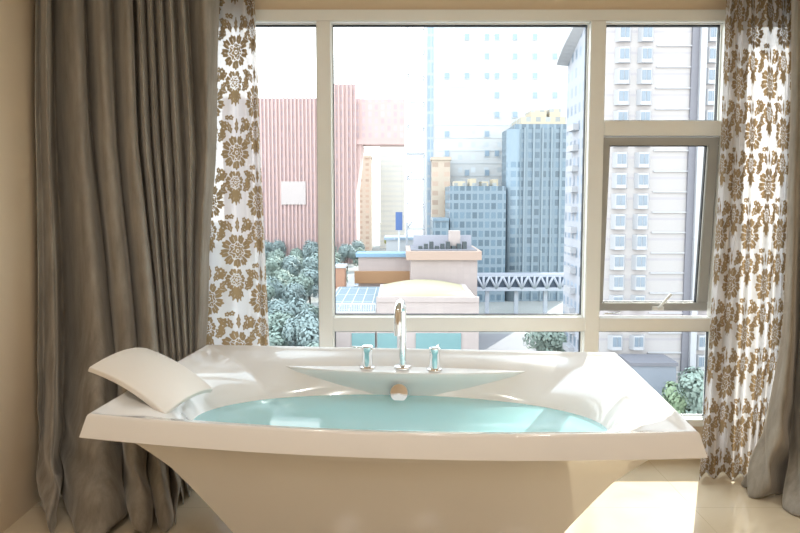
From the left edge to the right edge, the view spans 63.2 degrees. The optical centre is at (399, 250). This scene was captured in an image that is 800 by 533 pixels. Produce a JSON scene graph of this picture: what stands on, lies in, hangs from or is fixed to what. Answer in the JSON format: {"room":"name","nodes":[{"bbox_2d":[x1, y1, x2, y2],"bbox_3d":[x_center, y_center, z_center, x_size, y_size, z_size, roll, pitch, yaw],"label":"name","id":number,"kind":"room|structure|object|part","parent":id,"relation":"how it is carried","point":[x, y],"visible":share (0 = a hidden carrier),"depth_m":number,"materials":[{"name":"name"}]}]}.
{"room":"bathroom","nodes":[
{"label":"bathroom","id":0,"kind":"room"},
{"bbox_2d":[0,0,40,532],"bbox_3d":[-1.645,-0.054,0.497,0.150,2.650,5.400,0,5,0],"label":"wall","id":1,"kind":"structure","parent":0,"point":[19,424],"depth_m":2.67,"materials":[{"name":"beige paint"}]},
{"bbox_2d":[3,459,799,532],"bbox_3d":[0.215,1.329,0.571,3.870,0.120,5.630,0,5,0],"label":"floor","id":2,"kind":"structure","parent":0,"point":[656,496],"depth_m":2.74,"materials":[{"name":"beige tile"}]},
{"bbox_2d":[79,345,707,532],"bbox_3d":[-0.020,0.805,2.501,1.956,0.622,1.128,0,5,5],"label":"bathtub","id":3,"kind":"object","parent":2,"relation":"on","point":[284,439],"visible":0.88,"depth_m":2.21,"materials":[{"name":"white ceramic"}]},
{"bbox_2d":[88,348,211,413],"bbox_3d":[-0.927,0.483,2.470,0.306,0.206,0.369,1,5,11],"label":"headrest pillow","id":4,"kind":"object","parent":3,"relation":"on","point":[157,379],"visible":1,"depth_m":2.38,"materials":[{"name":"white leather"}]},
{"bbox_2d":[352,299,442,371],"bbox_3d":[-0.014,0.369,2.865,0.407,0.321,0.158,0,5,0],"label":"faucet","id":5,"kind":"object","parent":3,"relation":"on","point":[400,306],"visible":1,"depth_m":2.88,"materials":[{"name":"silver metal"}]},
{"bbox_3d":[-0.146,0.475,2.917,0.051,0.102,0.051,0,5,5],"label":"handle","id":6,"kind":"part","parent":5,"relation":"part of","materials":[{"name":"silver metal"}]},
{"bbox_3d":[0.001,0.370,2.852,0.033,0.321,0.134,1,5,12],"label":"spout","id":7,"kind":"part","parent":5,"relation":"part of","materials":[{"name":"silver metal"}]},
{"bbox_3d":[0.154,0.477,2.883,0.051,0.102,0.051,0,5,5],"label":"handle","id":8,"kind":"part","parent":5,"relation":"part of","materials":[{"name":"silver metal"}]},
{"bbox_2d":[255,0,725,458],"bbox_3d":[0.215,-0.269,3.229,3.870,2.650,0.080,0,5,0],"label":"wall","id":9,"kind":"structure","parent":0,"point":[259,4],"depth_m":3.12,"materials":[{"name":"beige paint"}]},
{"bbox_2d":[255,10,725,426],"bbox_3d":[0.474,-0.140,3.243,2.944,2.046,0.124,0,5,0],"label":"window","id":10,"kind":"structure","parent":9,"relation":"attached to","point":[599,134],"depth_m":3.18,"materials":[{"name":"wood"}]},
{"bbox_3d":[1.274,-0.129,3.252,0.564,0.867,0.048,0,8,0],"label":"sash frame","id":11,"kind":"part","parent":10,"relation":"part of","materials":[{"name":"grey metal"}]},
{"bbox_3d":[1.317,0.254,3.263,0.085,0.094,0.044,0,8,0],"label":"handle","id":12,"kind":"part","parent":10,"relation":"part of","materials":[{"name":"metal"}]},
{"bbox_3d":[0.215,-1.432,0.354,3.870,0.120,5.630,0,4,0],"label":"ceiling","id":13,"kind":"structure","parent":0,"visible":0},
{"bbox_3d":[0.205,-1.542,2.897,3.510,0.028,0.206,0,4,0],"label":"rail","id":14,"kind":"object","parent":13,"relation":"attached to","visible":0},
{"bbox_2d":[35,0,219,532],"bbox_3d":[-1.175,-0.207,2.740,0.745,2.596,0.703,0,5,0],"label":"velvet curtain","id":15,"kind":"object","parent":14,"relation":"hanging from","point":[126,90],"visible":0.9,"depth_m":2.82,"materials":[{"name":"brown fabric"}]},
{"bbox_2d":[206,0,268,345],"bbox_3d":[-0.832,-0.244,3.101,0.393,2.580,0.057,0,5,0],"label":"floral curtain","id":16,"kind":"object","parent":14,"relation":"hanging from","point":[237,304],"visible":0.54,"depth_m":3.10,"materials":[{"name":"fabric"}]},
{"bbox_2d":[699,0,790,479],"bbox_3d":[1.637,-0.233,3.006,0.505,2.588,0.194,0,5,0],"label":"floral curtain","id":17,"kind":"object","parent":14,"relation":"hanging from","point":[746,320],"visible":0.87,"depth_m":3.06,"materials":[{"name":"fabric"}]},
{"bbox_2d":[741,0,799,515],"bbox_3d":[1.778,-0.212,2.805,0.454,2.597,0.405,-3,5,-29],"label":"velvet curtain","id":18,"kind":"object","parent":14,"relation":"hanging from","point":[774,462],"visible":1,"depth_m":2.83,"materials":[{"name":"brown fabric"}]},
{"label":"outside","id":19,"kind":"structure","parent":0,"visible":0},
{"bbox_2d":[479,334,535,350],"bbox_3d":[21.000,21.768,122.084,18.000,0.060,60.000,0,4,0],"label":"forecourt","id":20,"kind":"structure","parent":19,"point":[510,342],"depth_m":142.83,"materials":[{"name":"white concrete"}]},
{"bbox_2d":[522,332,550,350],"bbox_3d":[26.132,17.360,120.039,6.008,9.184,6.465,-4,6,-43],"label":"tree","id":21,"kind":"object","parent":20,"relation":"on","point":[537,336],"visible":0.3,"depth_m":118.94,"materials":[{"name":"green plant"}]},
{"bbox_2d":[540,332,566,351],"bbox_3d":[28.889,17.575,117.696,6.960,9.129,5.632,0,5,4],"label":"tree","id":22,"kind":"object","parent":20,"relation":"on","point":[556,339],"visible":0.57,"depth_m":115.97,"materials":[{"name":"green plant"}]},
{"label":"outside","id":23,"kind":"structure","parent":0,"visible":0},
{"bbox_2d":[267,223,562,343],"bbox_3d":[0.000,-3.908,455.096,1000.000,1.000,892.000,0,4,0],"label":"ground","id":24,"kind":"structure","parent":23,"point":[507,306],"depth_m":195.08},
{"bbox_2d":[265,240,272,257],"bbox_3d":[-64.423,0.579,314.074,8.341,12.197,8.356,3,5,31],"label":"tree","id":25,"kind":"object","parent":24,"relation":"on","point":[268,245],"visible":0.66,"depth_m":311.05,"materials":[{"name":"green plant"}]},
{"bbox_2d":[267,284,275,302],"bbox_3d":[-34.307,13.387,160.809,7.007,10.712,7.540,0,5,2],"label":"tree","id":26,"kind":"object","parent":24,"relation":"on","point":[270,290],"visible":0.16,"depth_m":159.24,"materials":[{"name":"green plant"}]},
{"bbox_2d":[266,256,282,277],"bbox_3d":[-43.636,7.781,222.253,8.013,12.249,8.623,1,5,10],"label":"tree","id":27,"kind":"object","parent":24,"relation":"on","point":[275,262],"visible":0.62,"depth_m":219.49,"materials":[{"name":"green plant"}]},
{"bbox_2d":[266,248,283,256],"bbox_3d":[-55.029,3.754,287.585,7.647,10.029,6.188,-4,6,-41],"label":"tree","id":28,"kind":"object","parent":24,"relation":"on","point":[278,249],"visible":0.09,"depth_m":286.27,"materials":[{"name":"green plant"}]},
{"bbox_2d":[266,276,284,298],"bbox_3d":[-34.942,12.140,173.988,7.623,11.127,7.610,4,6,42],"label":"tree","id":29,"kind":"object","parent":24,"relation":"on","point":[278,286],"visible":0.27,"depth_m":172.87,"materials":[{"name":"green plant"}]},
{"bbox_2d":[266,250,285,259],"bbox_3d":[-50.355,5.161,264.166,7.669,10.894,7.127,1,5,14],"label":"tree","id":30,"kind":"object","parent":24,"relation":"on","point":[281,255],"visible":0.38,"depth_m":263.73,"materials":[{"name":"green plant"}]},
{"bbox_2d":[267,297,286,313],"bbox_3d":[-25.836,15.123,137.305,7.492,10.936,7.479,-4,6,-42],"label":"tree","id":31,"kind":"object","parent":24,"relation":"on","point":[271,305],"visible":0.13,"depth_m":136.05,"materials":[{"name":"green plant"}]},
{"bbox_2d":[269,330,287,345],"bbox_3d":[-22.917,17.559,109.013,8.026,10.526,6.495,-3,5,-34],"label":"tree","id":32,"kind":"object","parent":24,"relation":"on","point":[274,340],"visible":0.1,"depth_m":108.06,"materials":[{"name":"green plant"}]},
{"bbox_2d":[271,239,286,252],"bbox_3d":[-58.751,0.401,313.764,8.633,12.601,8.618,-1,5,-18],"label":"tree","id":33,"kind":"object","parent":24,"relation":"on","point":[277,244],"visible":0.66,"depth_m":312.57,"materials":[{"name":"green plant"}]},
{"bbox_2d":[270,271,290,299],"bbox_3d":[-34.346,11.247,187.292,6.681,10.828,8.256,0,5,-3],"label":"tree","id":34,"kind":"object","parent":24,"relation":"on","point":[281,278],"visible":0.4,"depth_m":186.28,"materials":[{"name":"green plant"}]},
{"bbox_2d":[268,310,293,345],"bbox_3d":[-21.819,16.461,118.317,7.360,11.250,7.919,4,6,39],"label":"tree","id":35,"kind":"object","parent":24,"relation":"on","point":[278,320],"visible":0.34,"depth_m":117.69,"materials":[{"name":"green plant"}]},
{"bbox_2d":[273,267,295,277],"bbox_3d":[-35.984,10.231,202.593,6.834,10.446,7.354,-3,5,-33],"label":"tree","id":36,"kind":"object","parent":24,"relation":"on","point":[276,272],"visible":0.27,"depth_m":201.07,"materials":[{"name":"green plant"}]},
{"bbox_2d":[259,96,317,259],"bbox_3d":[-59.141,-36.054,337.562,54.197,81.537,41.300,0,4,0],"label":"office building","id":37,"kind":"structure","parent":24,"relation":"on","point":[288,126],"depth_m":317.26,"materials":[{"name":"pink concrete"}]},
{"bbox_2d":[281,254,302,278],"bbox_3d":[-37.076,7.485,221.761,8.848,12.915,8.832,-4,6,-40],"label":"tree","id":38,"kind":"object","parent":24,"relation":"on","point":[291,264],"visible":0.87,"depth_m":219.65,"materials":[{"name":"green plant"}]},
{"bbox_2d":[273,297,316,326],"bbox_3d":[-20.554,15.156,127.690,8.467,12.381,8.482,-2,5,-20],"label":"tree","id":39,"kind":"object","parent":24,"relation":"on","point":[292,308],"visible":0.42,"depth_m":125.89,"materials":[{"name":"green plant"}]},
{"bbox_2d":[281,283,308,307],"bbox_3d":[-26.124,13.086,160.846,7.744,11.304,7.730,-3,5,-34],"label":"tree","id":40,"kind":"object","parent":24,"relation":"on","point":[293,290],"visible":0.68,"depth_m":159.45,"materials":[{"name":"green plant"}]},
{"bbox_2d":[289,248,302,256],"bbox_3d":[-46.049,3.746,286.931,6.261,10.147,7.737,-3,5,-31],"label":"tree","id":41,"kind":"object","parent":24,"relation":"on","point":[291,251],"visible":0.27,"depth_m":284.60,"materials":[{"name":"green plant"}]},
{"bbox_2d":[289,252,302,275],"bbox_3d":[-42.104,5.545,263.850,7.764,10.183,6.283,3,5,34],"label":"tree","id":42,"kind":"object","parent":24,"relation":"on","point":[295,253],"visible":0.09,"depth_m":263.63,"materials":[{"name":"green plant"}]},
{"bbox_3d":[-42.104,4.703,263.784,7.764,8.493,6.283,3,5,34],"label":"crown","id":43,"kind":"part","parent":42,"relation":"part of","materials":[{"name":"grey plant"}]},
{"bbox_2d":[281,311,318,346],"bbox_3d":[-15.798,16.450,109.900,8.610,12.591,8.626,2,5,24],"label":"tree","id":44,"kind":"object","parent":24,"relation":"on","point":[299,331],"visible":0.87,"depth_m":107.97,"materials":[{"name":"green plant"}]},
{"bbox_2d":[286,274,313,306],"bbox_3d":[-26.763,12.004,173.589,8.070,11.464,7.500,-1,5,-8],"label":"tree","id":45,"kind":"object","parent":24,"relation":"on","point":[305,281],"visible":0.38,"depth_m":173.38,"materials":[{"name":"green plant"}]},
{"bbox_2d":[299,266,317,304],"bbox_3d":[-25.859,10.490,186.826,8.482,12.403,8.497,2,5,19],"label":"tree","id":46,"kind":"object","parent":24,"relation":"on","point":[314,274],"visible":0.41,"depth_m":184.27,"materials":[{"name":"green plant"}]},
{"bbox_2d":[301,244,317,258],"bbox_3d":[-39.543,2.892,287.683,8.033,11.726,8.019,3,5,33],"label":"tree","id":47,"kind":"object","parent":24,"relation":"on","point":[308,251],"visible":0.59,"depth_m":285.92,"materials":[{"name":"green plant"}]},
{"bbox_2d":[302,253,317,270],"bbox_3d":[-28.961,7.369,220.597,9.131,13.328,9.114,3,6,35],"label":"tree","id":48,"kind":"object","parent":24,"relation":"on","point":[313,262],"visible":0.45,"depth_m":217.62,"materials":[{"name":"green plant"}]},
{"bbox_2d":[301,302,318,320],"bbox_3d":[-19.318,15.618,137.362,7.583,9.946,6.137,3,5,32],"label":"tree","id":49,"kind":"object","parent":24,"relation":"on","point":[316,309],"visible":0.11,"depth_m":135.13,"materials":[{"name":"green plant"}]},
{"bbox_2d":[302,240,317,249],"bbox_3d":[-43.266,0.541,312.895,8.519,12.457,8.534,1,5,7],"label":"tree","id":50,"kind":"object","parent":24,"relation":"on","point":[307,242],"visible":0.42,"depth_m":311.05,"materials":[{"name":"green plant"}]},
{"bbox_2d":[304,342,318,346],"bbox_3d":[-14.831,18.787,102.289,5.633,9.129,6.961,3,6,38],"label":"tree","id":51,"kind":"object","parent":24,"relation":"on","point":[314,343],"visible":0.02,"depth_m":101.65,"materials":[{"name":"green plant"}]},
{"bbox_2d":[335,251,340,260],"bbox_3d":[-27.839,5.290,263.992,7.507,10.665,6.977,1,5,15],"label":"tree","id":52,"kind":"object","parent":24,"relation":"on","point":[337,254],"visible":0.12,"depth_m":263.60,"materials":[{"name":"green plant"}]},
{"bbox_2d":[336,264,347,288],"bbox_3d":[-13.826,11.275,152.856,2.657,16.154,5.600,0,4,0],"label":"kiosk","id":53,"kind":"object","parent":24,"relation":"on","point":[340,268],"visible":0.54,"depth_m":149.97,"materials":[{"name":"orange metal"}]},
{"bbox_2d":[339,244,355,269],"bbox_3d":[-23.192,2.803,286.246,8.294,12.128,8.309,-2,5,-27],"label":"tree","id":54,"kind":"object","parent":24,"relation":"on","point":[344,251],"visible":0.94,"depth_m":284.53,"materials":[{"name":"green plant"}]},
{"bbox_3d":[-23.192,0.964,286.102,8.294,8.438,8.309,-2,5,-27],"label":"crown","id":55,"kind":"part","parent":54,"relation":"part of","materials":[{"name":"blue plant"}]},
{"bbox_2d":[336,287,379,347],"bbox_3d":[-9.190,14.417,130.383,9.931,13.415,34.300,0,4,0],"label":"building","id":56,"kind":"structure","parent":24,"relation":"on","point":[348,299],"depth_m":113.65,"materials":[{"name":"blue glass"}]},
{"bbox_2d":[351,239,364,249],"bbox_3d":[-20.310,0.408,313.573,8.644,12.617,8.628,-2,5,-20],"label":"tree","id":57,"kind":"object","parent":24,"relation":"on","point":[359,243],"visible":0.59,"depth_m":310.52,"materials":[{"name":"green plant"}]},
{"bbox_2d":[352,247,364,266],"bbox_3d":[-17.351,3.488,287.773,8.030,10.532,6.498,0,5,2],"label":"tree","id":58,"kind":"object","parent":24,"relation":"on","point":[355,260],"visible":0.14,"depth_m":286.90,"materials":[{"name":"green plant"}]},
{"bbox_2d":[360,155,372,250],"bbox_3d":[-22.086,-30.002,408.906,9.589,58.273,21.000,0,4,0],"label":"apartment block","id":59,"kind":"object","parent":24,"relation":"on","point":[366,236],"visible":0.61,"depth_m":399.20,"materials":[{"name":"beige concrete"}]},
{"bbox_2d":[334,84,404,263],"bbox_3d":[-14.776,-38.502,332.504,34.461,87.210,31.000,0,4,0],"label":"office building","id":60,"kind":"structure","parent":24,"relation":"on","point":[359,124],"depth_m":317.88,"materials":[{"name":"concrete"}]},
{"bbox_2d":[354,251,409,286],"bbox_3d":[-4.003,9.538,160.644,14.022,18.395,6.400,0,4,0],"label":"building","id":61,"kind":"structure","parent":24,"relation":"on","point":[375,268],"depth_m":157.59,"materials":[{"name":"concrete"}]},
{"bbox_2d":[380,147,404,247],"bbox_3d":[-4.831,-46.632,430.167,16.104,88.096,25.000,0,4,0],"label":"tower","id":62,"kind":"structure","parent":24,"relation":"on","point":[392,159],"depth_m":418.15,"materials":[{"name":"white concrete"}]},
{"bbox_2d":[384,235,412,250],"bbox_3d":[1.049,6.708,177.072,10.442,21.460,11.000,0,4,0],"label":"pavilion","id":63,"kind":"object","parent":24,"relation":"on","point":[391,240],"visible":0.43,"depth_m":171.40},
{"bbox_2d":[396,212,401,250],"bbox_3d":[-0.259,3.905,170.081,1.800,28.146,0.500,0,4,0],"label":"sign","id":64,"kind":"object","parent":24,"relation":"on","point":[398,214],"visible":0.57,"depth_m":168.99,"materials":[{"name":"blue metal"}]},
{"bbox_3d":[-0.259,6.249,170.265,0.462,23.443,0.462,-2,5,-22],"label":"post","id":65,"kind":"part","parent":64,"relation":"part of","materials":[{"name":"grey metal"}]},
{"bbox_3d":[-0.259,-7.780,169.161,1.800,4.703,0.500,0,5,0],"label":"panel","id":66,"kind":"part","parent":64,"relation":"part of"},
{"bbox_2d":[406,27,425,245],"bbox_3d":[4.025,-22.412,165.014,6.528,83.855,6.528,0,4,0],"label":"lattice mast","id":67,"kind":"object","parent":24,"relation":"on","point":[408,128],"visible":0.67,"depth_m":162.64,"materials":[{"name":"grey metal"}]},
{"bbox_3d":[1.761,-22.843,162.709,0.416,82.633,0.480,0,5,0],"label":"leg","id":68,"kind":"part","parent":67,"relation":"part of","materials":[{"name":"grey metal"}]},
{"bbox_3d":[6.288,-23.198,167.223,0.416,82.633,0.480,0,5,0],"label":"leg","id":69,"kind":"part","parent":67,"relation":"part of","materials":[{"name":"grey metal"}]},
{"bbox_3d":[6.288,-22.843,162.709,0.416,82.633,0.480,0,5,0],"label":"leg","id":70,"kind":"part","parent":67,"relation":"part of","materials":[{"name":"grey metal"}]},
{"bbox_2d":[376,279,478,349],"bbox_3d":[4.810,14.145,125.346,17.865,14.748,24.300,0,4,0],"label":"low hall","id":71,"kind":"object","parent":24,"relation":"on","point":[419,295],"visible":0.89,"depth_m":113.32,"materials":[{"name":"beige tile"}]},
{"bbox_2d":[431,217,448,234],"bbox_3d":[12.325,2.461,203.671,4.810,25.754,14.300,0,4,0],"label":"office building","id":72,"kind":"structure","parent":24,"relation":"on","point":[439,225],"depth_m":196.03,"materials":[{"name":"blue glass"}]},
{"bbox_2d":[430,157,451,216],"bbox_3d":[13.960,-9.254,224.967,6.929,45.770,6.800,0,4,0],"label":"apartment block","id":73,"kind":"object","parent":24,"relation":"on","point":[440,166],"visible":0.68,"depth_m":220.89,"materials":[{"name":"beige concrete"}]},
{"bbox_2d":[406,230,481,296],"bbox_3d":[9.455,7.460,148.844,16.187,24.391,17.600,0,4,0],"label":"block","id":74,"kind":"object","parent":24,"relation":"on","point":[451,257],"visible":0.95,"depth_m":140.82,"materials":[{"name":"concrete"}]},
{"bbox_2d":[418,241,466,248],"bbox_3d":[9.411,-1.310,144.342,10.646,1.600,2.000,0,5,0],"label":"plant","id":75,"kind":"object","parent":74,"relation":"on","point":[449,244],"depth_m":143.39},
{"bbox_3d":[9.455,0.336,148.283,16.187,1.900,17.600,0,5,0],"label":"cornice","id":76,"kind":"part","parent":74,"relation":"part of","materials":[{"name":"beige concrete"}]},
{"bbox_2d":[445,179,505,301],"bbox_3d":[23.687,-4.073,209.326,17.006,37.894,22.000,0,4,0],"label":"office building","id":77,"kind":"structure","parent":24,"relation":"on","point":[479,212],"depth_m":198.05,"materials":[{"name":"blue glass"}]},
{"bbox_2d":[422,27,571,234],"bbox_3d":[37.216,-62.954,243.060,56.089,150.000,35.500,0,4,0],"label":"tower","id":78,"kind":"structure","parent":24,"relation":"on","point":[480,81],"depth_m":226.24,"materials":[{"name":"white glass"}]},
{"bbox_2d":[477,273,563,312],"bbox_3d":[32.448,11.800,174.995,24.268,11.632,3.340,0,4,0],"label":"footbridge","id":79,"kind":"object","parent":24,"relation":"on","point":[545,282],"visible":0.88,"depth_m":173.34,"materials":[{"name":"white metal"}]},
{"bbox_2d":[502,109,565,301],"bbox_3d":[41.745,-15.167,211.362,18.351,59.693,26.200,0,4,0],"label":"office building","id":80,"kind":"structure","parent":24,"relation":"on","point":[534,145],"depth_m":199.36,"materials":[{"name":"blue glass"}]},
{"bbox_2d":[525,110,546,116],"bbox_3d":[43.423,-43.156,208.256,4.785,2.600,10.000,0,5,0],"label":"rooftop structure","id":81,"kind":"object","parent":80,"relation":"on","point":[533,113],"depth_m":203.29},
{"bbox_3d":[44.062,-40.663,208.452,13.718,2.400,18.000,0,5,0],"label":"crown","id":82,"kind":"part","parent":80,"relation":"part of","materials":[{"name":"beige concrete"}]},
{"bbox_2d":[546,109,560,116],"bbox_3d":[48.528,-43.355,208.240,3.509,3.000,10.000,0,5,0],"label":"rooftop structure","id":83,"kind":"object","parent":80,"relation":"on","point":[550,112],"depth_m":203.29},
{"bbox_2d":[556,27,584,351],"bbox_3d":[32.557,-7.758,110.532,10.003,60.743,12.000,0,4,0],"label":"apartment wing","id":84,"kind":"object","parent":24,"relation":"on","point":[572,53],"visible":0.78,"depth_m":109.72},
{"bbox_3d":[28.807,-35.069,108.383,2.503,5.950,12.000,0,5,0],"label":"cornice","id":85,"kind":"part","parent":84,"relation":"part of","materials":[{"name":"grey concrete"}]},
{"bbox_2d":[618,354,677,396],"bbox_3d":[35.752,19.737,94.239,6.750,8.479,5.200,0,4,0],"label":"annex","id":86,"kind":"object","parent":24,"relation":"on","point":[655,369],"visible":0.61,"depth_m":91.68,"materials":[{"name":"grey concrete"}]},
{"bbox_2d":[598,27,716,387],"bbox_3d":[38.282,-47.359,95.880,17.669,142.000,8.400,0,4,0],"label":"apartment tower","id":87,"kind":"structure","parent":24,"relation":"on","point":[652,73],"depth_m":95.28,"materials":[{"name":"concrete"}]},
{"bbox_3d":[32.245,13.528,96.529,1.240,1.400,0.060,0,5,0],"label":"pane","id":88,"kind":"part","parent":87,"relation":"part of","materials":[{"name":"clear glass"}]},
{"bbox_3d":[32.245,4.556,95.823,1.240,1.400,0.060,0,5,0],"label":"pane","id":89,"kind":"part","parent":87,"relation":"part of","materials":[{"name":"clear glass"}]},
{"bbox_3d":[32.245,7.547,96.058,1.240,1.400,0.060,0,5,0],"label":"pane","id":90,"kind":"part","parent":87,"relation":"part of","materials":[{"name":"blue glass"}]},
{"bbox_3d":[32.245,-1.426,95.352,1.240,1.400,0.060,0,5,0],"label":"pane","id":91,"kind":"part","parent":87,"relation":"part of","materials":[{"name":"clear glass"}]},
{"bbox_3d":[32.245,1.565,95.587,1.240,1.400,0.060,0,5,0],"label":"pane","id":92,"kind":"part","parent":87,"relation":"part of","materials":[{"name":"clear glass"}]},
{"bbox_3d":[32.245,-7.407,94.881,1.240,1.400,0.060,0,5,0],"label":"pane","id":93,"kind":"part","parent":87,"relation":"part of","materials":[{"name":"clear glass"}]},
{"bbox_3d":[32.245,-4.416,95.117,1.240,1.400,0.060,0,5,0],"label":"pane","id":94,"kind":"part","parent":87,"relation":"part of","materials":[{"name":"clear glass"}]},
{"bbox_3d":[32.245,-10.398,94.646,1.240,1.400,0.060,0,5,0],"label":"pane","id":95,"kind":"part","parent":87,"relation":"part of","materials":[{"name":"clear glass"}]},
{"bbox_3d":[32.245,-13.389,94.410,1.240,1.400,0.060,0,5,0],"label":"pane","id":96,"kind":"part","parent":87,"relation":"part of","materials":[{"name":"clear glass"}]},
{"bbox_3d":[32.245,-22.361,93.704,1.240,1.400,0.060,0,5,0],"label":"pane","id":97,"kind":"part","parent":87,"relation":"part of","materials":[{"name":"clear glass"}]},
{"bbox_3d":[32.245,-19.370,93.940,1.240,1.400,0.060,0,5,0],"label":"pane","id":98,"kind":"part","parent":87,"relation":"part of","materials":[{"name":"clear glass"}]},
{"bbox_3d":[32.245,-28.342,93.234,1.240,1.400,0.060,0,5,0],"label":"pane","id":99,"kind":"part","parent":87,"relation":"part of","materials":[{"name":"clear glass"}]},
{"bbox_3d":[32.245,-25.352,93.469,1.240,1.400,0.060,0,5,0],"label":"pane","id":100,"kind":"part","parent":87,"relation":"part of","materials":[{"name":"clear glass"}]},
{"bbox_3d":[32.245,-31.333,92.998,1.240,1.400,0.060,0,5,0],"label":"pane","id":101,"kind":"part","parent":87,"relation":"part of","materials":[{"name":"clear glass"}]},
{"bbox_3d":[35.485,13.528,96.529,1.240,1.400,0.060,0,5,0],"label":"pane","id":102,"kind":"part","parent":87,"relation":"part of","materials":[{"name":"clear glass"}]},
{"bbox_3d":[35.485,4.556,95.823,1.240,1.400,0.060,0,5,0],"label":"pane","id":103,"kind":"part","parent":87,"relation":"part of","materials":[{"name":"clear glass"}]},
{"bbox_3d":[35.485,7.547,96.058,1.240,1.400,0.060,0,5,0],"label":"pane","id":104,"kind":"part","parent":87,"relation":"part of","materials":[{"name":"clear glass"}]},
{"bbox_3d":[35.485,-1.426,95.352,1.240,1.400,0.060,0,5,0],"label":"pane","id":105,"kind":"part","parent":87,"relation":"part of","materials":[{"name":"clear glass"}]},
{"bbox_3d":[35.485,1.565,95.587,1.240,1.400,0.060,0,5,0],"label":"pane","id":106,"kind":"part","parent":87,"relation":"part of","materials":[{"name":"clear glass"}]},
{"bbox_3d":[35.485,-4.416,95.117,1.240,1.400,0.060,0,5,0],"label":"pane","id":107,"kind":"part","parent":87,"relation":"part of","materials":[{"name":"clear glass"}]},
{"bbox_3d":[35.485,-10.398,94.646,1.240,1.400,0.060,0,5,0],"label":"pane","id":108,"kind":"part","parent":87,"relation":"part of","materials":[{"name":"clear glass"}]},
{"bbox_3d":[35.485,-7.407,94.881,1.240,1.400,0.060,0,5,0],"label":"pane","id":109,"kind":"part","parent":87,"relation":"part of","materials":[{"name":"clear glass"}]},
{"bbox_3d":[35.485,-13.389,94.410,1.240,1.400,0.060,0,5,0],"label":"pane","id":110,"kind":"part","parent":87,"relation":"part of","materials":[{"name":"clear glass"}]},
{"bbox_3d":[35.485,-19.370,93.940,1.240,1.400,0.060,0,5,0],"label":"pane","id":111,"kind":"part","parent":87,"relation":"part of","materials":[{"name":"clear glass"}]},
{"bbox_3d":[35.485,-25.352,93.469,1.240,1.400,0.060,0,5,0],"label":"pane","id":112,"kind":"part","parent":87,"relation":"part of","materials":[{"name":"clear glass"}]},
{"bbox_3d":[35.485,-22.361,93.704,1.240,1.400,0.060,0,5,0],"label":"pane","id":113,"kind":"part","parent":87,"relation":"part of","materials":[{"name":"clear glass"}]},
{"bbox_3d":[35.485,-28.342,93.234,1.240,1.400,0.060,0,5,0],"label":"pane","id":114,"kind":"part","parent":87,"relation":"part of","materials":[{"name":"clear glass"}]},
{"bbox_3d":[35.485,-31.333,92.998,1.240,1.400,0.060,0,5,0],"label":"pane","id":115,"kind":"part","parent":87,"relation":"part of","materials":[{"name":"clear glass"}]},
{"bbox_3d":[45.055,13.528,96.529,1.116,1.400,0.060,0,5,0],"label":"pane","id":116,"kind":"part","parent":87,"relation":"part of","materials":[{"name":"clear glass"}]},
{"bbox_3d":[45.055,16.519,96.764,1.116,1.400,0.060,0,5,0],"label":"pane","id":117,"kind":"part","parent":87,"relation":"part of","materials":[{"name":"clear glass"}]},
{"bbox_3d":[45.055,-19.370,93.940,1.116,1.400,0.060,0,5,0],"label":"pane","id":118,"kind":"part","parent":87,"relation":"part of","materials":[{"name":"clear glass"}]},
{"bbox_3d":[45.055,-22.361,93.704,1.116,1.400,0.060,0,5,0],"label":"pane","id":119,"kind":"part","parent":87,"relation":"part of","materials":[{"name":"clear glass"}]},
{"bbox_3d":[45.055,-25.352,93.469,1.116,1.400,0.060,0,5,0],"label":"pane","id":120,"kind":"part","parent":87,"relation":"part of","materials":[{"name":"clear glass"}]},
{"bbox_3d":[45.055,-28.342,93.234,1.116,1.400,0.060,0,5,0],"label":"pane","id":121,"kind":"part","parent":87,"relation":"part of","materials":[{"name":"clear glass"}]},
{"bbox_3d":[45.055,-31.333,92.998,1.116,1.400,0.060,0,5,0],"label":"pane","id":122,"kind":"part","parent":87,"relation":"part of","materials":[{"name":"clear glass"}]},
{"bbox_2d":[661,380,691,413],"bbox_3d":[37.394,20.912,86.246,5.696,7.415,5.567,-1,5,-8],"label":"tree","id":123,"kind":"object","parent":24,"relation":"on","point":[674,399],"visible":0.38,"depth_m":84.70,"materials":[{"name":"green plant"}]},
{"bbox_2d":[676,366,703,413],"bbox_3d":[38.950,19.919,83.626,6.409,9.797,6.896,3,5,32],"label":"tree","id":124,"kind":"object","parent":24,"relation":"on","point":[692,384],"visible":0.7,"depth_m":82.92,"materials":[{"name":"green plant"}]},
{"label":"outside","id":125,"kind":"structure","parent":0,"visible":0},
{"bbox_2d":[318,275,354,334],"bbox_3d":[-17.000,14.786,210.810,6.000,0.060,122.000,0,4,0],"label":"street","id":126,"kind":"structure","parent":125,"point":[350,283],"depth_m":246.48,"materials":[{"name":"grey asphalt"}]}
]}

